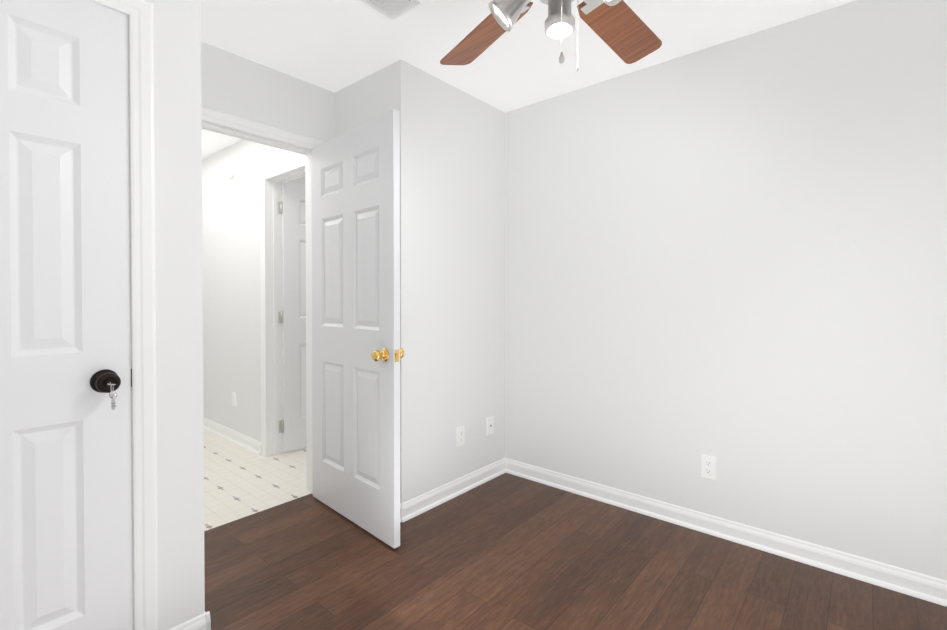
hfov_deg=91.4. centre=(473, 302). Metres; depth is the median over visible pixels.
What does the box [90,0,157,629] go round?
trim
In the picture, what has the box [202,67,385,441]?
wall
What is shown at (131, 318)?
door frame
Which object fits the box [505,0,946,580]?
wall
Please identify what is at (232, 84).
wall
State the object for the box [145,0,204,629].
wall
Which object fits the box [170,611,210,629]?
baseboard
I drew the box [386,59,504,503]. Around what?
wall
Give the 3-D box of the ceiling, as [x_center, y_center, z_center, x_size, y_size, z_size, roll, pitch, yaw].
[-0.748,-1.330,2.468,6.440,0.100,4.670,1,1,40]
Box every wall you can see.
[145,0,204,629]
[201,41,318,139]
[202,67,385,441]
[288,176,304,184]
[319,87,334,141]
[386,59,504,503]
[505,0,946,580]
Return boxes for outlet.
[232,392,235,406]
[457,426,464,446]
[487,416,493,434]
[701,454,715,479]
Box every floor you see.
[204,429,310,530]
[204,473,946,629]
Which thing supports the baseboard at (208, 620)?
attached to the wall
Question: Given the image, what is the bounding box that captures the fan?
[440,0,661,70]
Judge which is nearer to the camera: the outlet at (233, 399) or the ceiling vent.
the ceiling vent
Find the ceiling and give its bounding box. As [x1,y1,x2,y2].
[201,0,854,158]
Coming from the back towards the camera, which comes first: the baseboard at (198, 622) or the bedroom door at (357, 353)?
the bedroom door at (357, 353)
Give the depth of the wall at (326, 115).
2.79 m
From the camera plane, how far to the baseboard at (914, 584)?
2.19 m
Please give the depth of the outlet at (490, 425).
3.03 m
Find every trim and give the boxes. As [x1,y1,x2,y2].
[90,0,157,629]
[201,107,323,148]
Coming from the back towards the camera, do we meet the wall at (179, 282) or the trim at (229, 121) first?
the trim at (229, 121)
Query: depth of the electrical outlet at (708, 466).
2.33 m
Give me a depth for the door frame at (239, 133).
2.79 m
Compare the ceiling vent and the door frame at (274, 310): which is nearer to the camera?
the ceiling vent
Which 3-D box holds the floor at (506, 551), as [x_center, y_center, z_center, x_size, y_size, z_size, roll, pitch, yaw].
[-0.013,1.190,1.163,3.592,0.030,3.590,1,1,40]
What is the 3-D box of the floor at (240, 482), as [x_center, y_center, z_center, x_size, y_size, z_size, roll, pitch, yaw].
[-1.781,1.157,4.055,2.848,0.030,3.631,1,1,40]
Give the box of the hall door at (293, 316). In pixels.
[280,181,305,451]
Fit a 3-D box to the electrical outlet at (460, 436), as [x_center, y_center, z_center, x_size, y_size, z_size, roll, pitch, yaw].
[-0.076,0.816,2.813,0.009,0.114,0.070,1,1,40]
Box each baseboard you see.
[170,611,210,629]
[203,417,261,454]
[205,612,210,629]
[400,458,505,521]
[505,458,946,606]
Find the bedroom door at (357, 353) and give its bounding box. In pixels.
[311,109,403,547]
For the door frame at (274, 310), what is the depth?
3.45 m
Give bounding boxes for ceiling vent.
[359,0,420,19]
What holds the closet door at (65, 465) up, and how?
in the wall
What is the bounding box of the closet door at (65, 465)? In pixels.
[0,0,132,629]
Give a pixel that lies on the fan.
(622, 30)
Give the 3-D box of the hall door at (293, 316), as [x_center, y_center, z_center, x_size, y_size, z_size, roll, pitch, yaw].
[-1.202,0.111,3.703,0.648,2.046,0.171,-1,1,-40]
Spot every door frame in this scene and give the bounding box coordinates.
[128,15,133,629]
[201,120,312,493]
[260,156,304,456]
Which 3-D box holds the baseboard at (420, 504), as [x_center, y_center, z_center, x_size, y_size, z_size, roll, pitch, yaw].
[-0.078,1.112,2.800,0.027,0.088,0.938,1,1,40]
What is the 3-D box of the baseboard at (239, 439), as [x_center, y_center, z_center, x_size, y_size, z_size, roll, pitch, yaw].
[-2.294,1.098,4.068,1.808,0.088,0.027,1,1,40]
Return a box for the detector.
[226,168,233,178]
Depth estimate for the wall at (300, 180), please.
4.46 m

